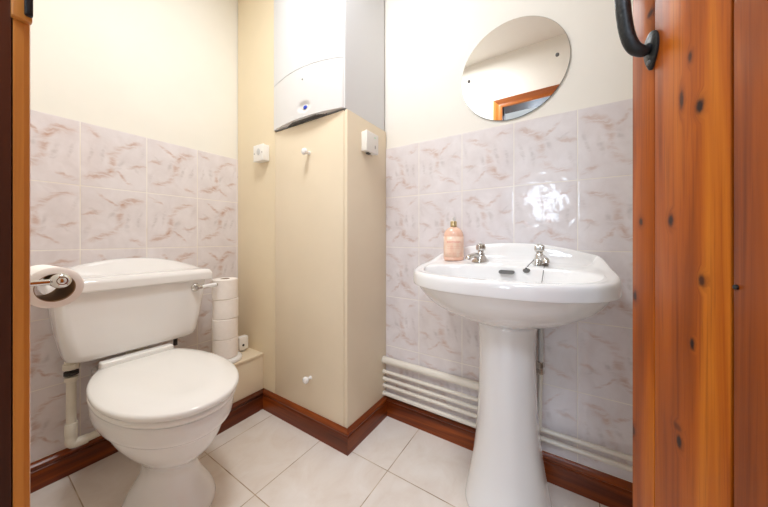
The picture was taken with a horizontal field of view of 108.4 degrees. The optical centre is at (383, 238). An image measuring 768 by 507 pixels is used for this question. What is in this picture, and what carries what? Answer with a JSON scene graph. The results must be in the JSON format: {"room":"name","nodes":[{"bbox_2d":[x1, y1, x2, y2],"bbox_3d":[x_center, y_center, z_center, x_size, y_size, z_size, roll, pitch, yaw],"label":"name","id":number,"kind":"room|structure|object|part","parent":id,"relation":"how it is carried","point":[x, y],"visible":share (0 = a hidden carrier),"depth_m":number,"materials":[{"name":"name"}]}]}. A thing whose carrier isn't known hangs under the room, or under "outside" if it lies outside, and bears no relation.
{"room":"bathroom","nodes":[
{"label":"bathroom","id":0,"kind":"room"},
{"bbox_2d":[30,0,237,462],"bbox_3d":[-1.047,-0.287,1.385,0.100,2.360,1.395,0,0,33],"label":"wall","id":1,"kind":"structure","parent":0,"point":[134,103],"depth_m":1.19,"materials":[{"name":"tile"}]},
{"bbox_2d":[30,436,118,493],"bbox_3d":[-1.166,0.844,1.094,0.016,0.098,0.536,0,0,33],"label":"baseboard","id":2,"kind":"structure","parent":1,"relation":"attached to","point":[45,471],"depth_m":1.04,"materials":[{"name":"brown wood"}]},
{"bbox_2d":[210,347,262,402],"bbox_3d":[-0.833,0.750,1.397,0.246,0.286,0.334,0,0,33],"label":"ledge","id":3,"kind":"object","parent":1,"relation":"attached to","point":[250,367],"depth_m":1.41,"materials":[{"name":"beige paint"}]},
{"bbox_2d":[227,351,241,363],"bbox_3d":[-0.792,0.420,1.381,0.152,0.374,0.152,0,0,33],"label":"stand","id":4,"kind":"object","parent":3,"relation":"on","point":[238,357],"visible":0.29,"depth_m":1.36,"materials":[{"name":"white plastic"}]},
{"bbox_2d":[212,335,237,358],"bbox_3d":[-0.792,0.537,1.381,0.113,0.096,0.113,0,0,33],"label":"toilet roll","id":5,"kind":"object","parent":4,"relation":"on","point":[227,349],"visible":0.6,"depth_m":1.34,"materials":[{"name":"white paper"}]},
{"bbox_2d":[212,316,237,339],"bbox_3d":[-0.793,0.441,1.380,0.113,0.096,0.113,0,0,4],"label":"toilet roll","id":6,"kind":"object","parent":5,"relation":"on","point":[221,329],"visible":0.74,"depth_m":1.33,"materials":[{"name":"white paper"}]},
{"bbox_2d":[212,297,237,319],"bbox_3d":[-0.791,0.344,1.383,0.113,0.096,0.113,0,0,-37],"label":"toilet roll","id":7,"kind":"object","parent":6,"relation":"on","point":[221,309],"visible":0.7,"depth_m":1.33,"materials":[{"name":"white paper"}]},
{"bbox_2d":[212,277,237,299],"bbox_3d":[-0.793,0.247,1.380,0.113,0.096,0.113,0,0,-13],"label":"toilet roll","id":8,"kind":"object","parent":7,"relation":"on","point":[227,288],"visible":1,"depth_m":1.34,"materials":[{"name":"white paper"}]},
{"bbox_2d":[238,335,247,351],"bbox_3d":[-0.762,0.566,1.489,0.038,0.082,0.050,0,0,33],"label":"air freshener","id":9,"kind":"object","parent":3,"relation":"on","point":[243,339],"visible":0.93,"depth_m":1.48,"materials":[{"name":"white plastic"}]},
{"bbox_2d":[238,0,275,392],"bbox_3d":[-0.697,-0.287,1.520,0.342,2.360,0.020,0,0,33],"label":"wall","id":10,"kind":"structure","parent":0,"point":[256,181],"depth_m":1.51,"materials":[{"name":"beige paint"}]},
{"bbox_2d":[253,143,268,162],"bbox_3d":[-0.643,-0.444,1.449,0.085,0.085,0.040,0,0,33],"label":"fused spur","id":11,"kind":"object","parent":10,"relation":"attached to","point":[261,151],"visible":1,"depth_m":1.43,"materials":[{"name":"white plastic"}]},
{"bbox_3d":[-0.650,-0.444,1.437,0.085,0.085,0.009,0,0,33],"label":"plate","id":12,"kind":"part","parent":11,"relation":"part of","materials":[{"name":"white plastic"}]},
{"bbox_2d":[275,110,344,132],"bbox_3d":[-0.286,-0.545,1.408,0.466,0.012,0.323,0,0,33],"label":"tray","id":13,"kind":"object","parent":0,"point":[312,115],"depth_m":1.28,"materials":[{"name":"grey"}]},
{"bbox_2d":[30,409,606,506],"bbox_3d":[-0.088,0.918,0.750,2.400,0.050,1.425,0,0,33],"label":"floor","id":14,"kind":"structure","parent":0,"point":[263,460],"depth_m":1.06,"materials":[{"name":"tile"}]},
{"bbox_2d":[37,258,238,506],"bbox_3d":[-0.788,0.488,1.004,0.744,0.810,0.518,0,0,33],"label":"toilet","id":15,"kind":"object","parent":14,"relation":"on","point":[161,407],"visible":0.98,"depth_m":0.94,"materials":[{"name":"white ceramic"}]},
{"bbox_2d":[62,362,100,448],"bbox_3d":[-1.081,0.605,1.132,0.042,0.343,0.310,0,0,33],"label":"pipe","id":16,"kind":"object","parent":15,"relation":"attached to","point":[71,439],"visible":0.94,"depth_m":1.01,"materials":[{"name":"beige plastic"}]},
{"bbox_2d":[63,369,78,376],"bbox_3d":[-1.153,0.495,1.020,0.039,0.012,0.039,0,0,33],"label":"washer","id":17,"kind":"object","parent":16,"relation":"in","point":[69,372],"depth_m":1.01,"materials":[{"name":"black rubber"}]},
{"bbox_2d":[64,374,78,382],"bbox_3d":[-1.153,0.517,1.020,0.036,0.020,0.036,0,0,33],"label":"socket","id":18,"kind":"object","parent":16,"relation":"attached to","point":[69,378],"depth_m":1.01,"materials":[{"name":"beige plastic"}]},
{"bbox_3d":[-1.023,0.136,1.145,0.196,0.106,0.500,0,0,33],"label":"cistern lid","id":19,"kind":"part","parent":15,"relation":"part of","materials":[{"name":"white ceramic"}]},
{"bbox_3d":[-0.737,0.494,0.940,0.582,0.022,0.356,0,0,33],"label":"seat","id":20,"kind":"part","parent":15,"relation":"part of","materials":[{"name":"white plastic"}]},
{"bbox_3d":[-0.720,0.466,0.929,0.550,0.031,0.360,0,0,33],"label":"lid","id":21,"kind":"part","parent":15,"relation":"part of","materials":[{"name":"white plastic"}]},
{"bbox_3d":[-0.847,0.221,1.250,0.023,0.036,0.036,0,0,33],"label":"flush lever","id":22,"kind":"part","parent":15,"relation":"part of","materials":[{"name":"silver metal"}]},
{"bbox_3d":[-0.810,0.218,1.283,0.018,0.020,0.058,0,0,39],"label":"lever handle","id":23,"kind":"part","parent":15,"relation":"part of","materials":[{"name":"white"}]},
{"bbox_2d":[216,388,263,435],"bbox_3d":[-0.727,0.844,1.319,0.016,0.098,0.350,0,0,33],"label":"baseboard","id":24,"kind":"structure","parent":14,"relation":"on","point":[246,407],"depth_m":1.36,"materials":[{"name":"brown wood"}]},
{"bbox_2d":[275,109,385,427],"bbox_3d":[-0.276,0.175,1.295,0.568,1.436,0.266,0,0,1],"label":"cabinet","id":25,"kind":"object","parent":14,"relation":"on","point":[330,194],"visible":0.91,"depth_m":1.27,"materials":[{"name":"beige paint"}]},
{"bbox_2d":[263,388,347,455],"bbox_3d":[-0.394,0.844,1.303,0.593,0.098,0.016,0,0,33],"label":"baseboard","id":26,"kind":"structure","parent":25,"relation":"attached to","point":[321,428],"depth_m":1.27,"materials":[{"name":"brown wood"}]},
{"bbox_3d":[-0.357,-0.396,1.264,0.032,0.032,0.041,0,0,33],"label":"knob","id":27,"kind":"part","parent":25,"relation":"part of","materials":[{"name":"white plastic"}]},
{"bbox_3d":[-0.349,0.641,1.260,0.032,0.032,0.041,0,0,33],"label":"knob","id":28,"kind":"part","parent":25,"relation":"part of","materials":[{"name":"white plastic"}]},
{"bbox_3d":[-0.359,0.175,1.301,0.462,1.436,0.018,0,0,33],"label":"panel","id":29,"kind":"part","parent":25,"relation":"part of","materials":[{"name":"beige paint"}]},
{"bbox_3d":[-0.079,0.175,1.292,0.018,1.436,0.303,0,0,33],"label":"panel","id":30,"kind":"part","parent":25,"relation":"part of","materials":[{"name":"beige paint"}]},
{"bbox_2d":[347,396,386,454],"bbox_3d":[-0.069,0.844,1.275,0.016,0.098,0.321,0,0,33],"label":"baseboard","id":31,"kind":"structure","parent":25,"relation":"attached to","point":[363,426],"depth_m":1.25,"materials":[{"name":"brown wood"}]},
{"bbox_2d":[361,130,377,155],"bbox_3d":[-0.064,-0.433,1.267,0.034,0.095,0.092,0,0,33],"label":"electrical switch box","id":32,"kind":"object","parent":25,"relation":"attached to","point":[369,140],"visible":1,"depth_m":1.24,"materials":[{"name":"white plastic"}]},
{"bbox_2d":[413,243,621,506],"bbox_3d":[0.386,0.455,0.905,0.603,0.876,0.448,0,0,33],"label":"basin","id":33,"kind":"object","parent":14,"relation":"on","point":[508,304],"visible":0.94,"depth_m":0.85,"materials":[{"name":"white ceramic"}]},
{"bbox_2d":[444,217,463,260],"bbox_3d":[0.288,0.000,1.144,0.081,0.179,0.058,0,0,13],"label":"soap bottle","id":34,"kind":"object","parent":33,"relation":"on","point":[453,236],"visible":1,"depth_m":1.12,"materials":[{"name":"pink plastic"}]},
{"bbox_2d":[465,242,488,262],"bbox_3d":[0.354,0.052,1.067,0.100,0.077,0.045,0,0,-26],"label":"tap","id":35,"kind":"object","parent":33,"relation":"on","point":[479,257],"visible":0.99,"depth_m":1.06,"materials":[{"name":"silver metal"}]},
{"bbox_3d":[0.341,0.068,1.060,0.071,0.029,0.023,0,0,-26],"label":"spout","id":36,"kind":"part","parent":35,"relation":"part of","materials":[{"name":"silver metal"}]},
{"bbox_2d":[531,243,549,264],"bbox_3d":[0.537,0.052,0.941,0.045,0.077,0.100,0,0,13],"label":"tap","id":37,"kind":"object","parent":33,"relation":"on","point":[540,258],"visible":1,"depth_m":0.95,"materials":[{"name":"silver metal"}]},
{"bbox_2d":[523,260,546,282],"bbox_3d":[0.503,0.109,0.928,0.064,0.089,0.100,0,0,41],"label":"plug","id":38,"kind":"object","parent":37,"relation":"hanging from","point":[526,270],"visible":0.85,"depth_m":0.93,"materials":[{"name":"grey metal"}]},
{"bbox_3d":[0.534,0.068,0.927,0.023,0.029,0.071,0,0,13],"label":"spout","id":39,"kind":"part","parent":37,"relation":"part of","materials":[{"name":"silver metal"}]},
{"bbox_2d":[537,328,544,428],"bbox_3d":[0.570,0.483,1.007,0.023,0.410,0.023,0,0,-35],"label":"supply pipe","id":40,"kind":"object","parent":33,"relation":"attached to","point":[540,364],"visible":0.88,"depth_m":1.00,"materials":[{"name":"grey metal"}]},
{"bbox_2d":[384,0,632,482],"bbox_3d":[0.271,-0.287,1.306,2.400,2.360,0.100,0,0,33],"label":"wall","id":41,"kind":"structure","parent":0,"point":[559,173],"depth_m":1.09,"materials":[{"name":"tile"}]},
{"bbox_2d":[274,0,383,132],"bbox_3d":[-0.288,-0.933,1.404,0.473,0.788,0.333,0,0,33],"label":"boiler","id":42,"kind":"object","parent":41,"relation":"attached to","point":[329,54],"visible":0.99,"depth_m":1.26,"materials":[{"name":"white metal"}]},
{"bbox_2d":[382,390,475,427],"bbox_3d":[0.232,0.776,1.243,0.556,0.024,0.024,0,0,33],"label":"pipe","id":43,"kind":"object","parent":41,"relation":"attached to","point":[385,393],"visible":0.83,"depth_m":1.25,"materials":[{"name":"white metal"}]},
{"bbox_2d":[382,369,477,401],"bbox_3d":[0.232,0.667,1.243,0.556,0.022,0.022,0,0,33],"label":"pipe","id":44,"kind":"object","parent":41,"relation":"attached to","point":[384,371],"visible":0.83,"depth_m":1.25,"materials":[{"name":"white metal"}]},
{"bbox_2d":[382,356,478,390],"bbox_3d":[0.224,0.609,1.248,0.536,0.038,0.038,0,0,33],"label":"pipe","id":45,"kind":"object","parent":41,"relation":"attached to","point":[465,382],"visible":0.83,"depth_m":1.24,"materials":[{"name":"white metal"}]},
{"bbox_2d":[382,382,632,472],"bbox_3d":[0.577,0.736,1.021,1.376,0.022,0.022,0,0,33],"label":"pipe","id":46,"kind":"object","parent":41,"relation":"attached to","point":[626,467],"visible":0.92,"depth_m":1.00,"materials":[{"name":"white metal"}]},
{"bbox_2d":[383,376,632,461],"bbox_3d":[0.577,0.703,1.021,1.376,0.022,0.022,0,0,33],"label":"pipe","id":47,"kind":"object","parent":41,"relation":"attached to","point":[621,455],"visible":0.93,"depth_m":1.00,"materials":[{"name":"white metal"}]},
{"bbox_2d":[387,396,632,506],"bbox_3d":[0.585,0.844,1.035,1.377,0.098,0.016,0,0,33],"label":"baseboard","id":48,"kind":"structure","parent":41,"relation":"attached to","point":[608,490],"depth_m":1.00,"materials":[{"name":"brown wood"}]},
{"bbox_2d":[462,16,570,120],"bbox_3d":[0.503,-0.670,1.098,0.394,0.394,0.010,0,0,33],"label":"round mirror","id":49,"kind":"object","parent":41,"relation":"attached to","point":[521,63],"visible":1,"depth_m":1.09,"materials":[{"name":"white mirror"}]},
{"bbox_3d":[-0.425,-0.287,0.227,2.400,2.360,0.120,0,0,33],"label":"wall","id":50,"kind":"structure","parent":0,"visible":0},
{"bbox_2d":[0,0,10,506],"bbox_3d":[-0.065,-0.085,-0.005,0.735,1.955,0.132,0,0,33],"label":"trim","id":51,"kind":"structure","parent":50,"relation":"attached to","point":[5,5],"depth_m":0.24,"materials":[{"name":"brown wood"}]},
{"bbox_2d":[11,0,32,506],"bbox_3d":[-0.344,-0.110,0.257,0.083,2.005,0.018,0,0,33],"label":"trim","id":52,"kind":"structure","parent":50,"relation":"attached to","point":[21,10],"depth_m":0.24,"materials":[{"name":"orange wood"}]},
{"bbox_2d":[30,273,71,287],"bbox_3d":[-0.616,0.073,0.475,0.145,0.042,0.091,0,0,33],"label":"toilet roll holder","id":53,"kind":"object","parent":50,"relation":"attached to","point":[61,280],"visible":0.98,"depth_m":0.47,"materials":[{"name":"silver metal"}]},
{"bbox_3d":[-0.576,0.073,0.441,0.010,0.010,0.062,0,0,33],"label":"arm","id":54,"kind":"part","parent":53,"relation":"part of","materials":[{"name":"silver metal"}]},
{"bbox_2d":[30,265,83,307],"bbox_3d":[-0.615,0.086,0.506,0.100,0.071,0.071,0,0,29],"label":"toilet roll","id":55,"kind":"object","parent":53,"relation":"on","point":[59,297],"visible":0.71,"depth_m":0.49,"materials":[{"name":"white paper"}]},
{"bbox_3d":[-0.554,0.072,0.474,0.022,0.025,0.026,0,0,33],"label":"knob","id":56,"kind":"part","parent":53,"relation":"part of","materials":[{"name":"silver metal"}]},
{"bbox_2d":[614,0,767,506],"bbox_3d":[0.344,-0.088,0.168,0.091,1.947,0.672,0,0,16],"label":"door","id":57,"kind":"structure","parent":50,"relation":"in","point":[700,67],"depth_m":0.35,"materials":[{"name":"brown wood"}]},
{"bbox_3d":[0.402,-0.414,0.446,0.050,0.247,0.021,0,0,16],"label":"pull handle","id":58,"kind":"part","parent":57,"relation":"part of","materials":[{"name":"black metal"}]},
{"bbox_3d":[0.423,-0.297,0.439,0.005,0.060,0.034,0,0,16],"label":"handle plate","id":59,"kind":"part","parent":57,"relation":"part of","materials":[{"name":"metal"}]}
]}

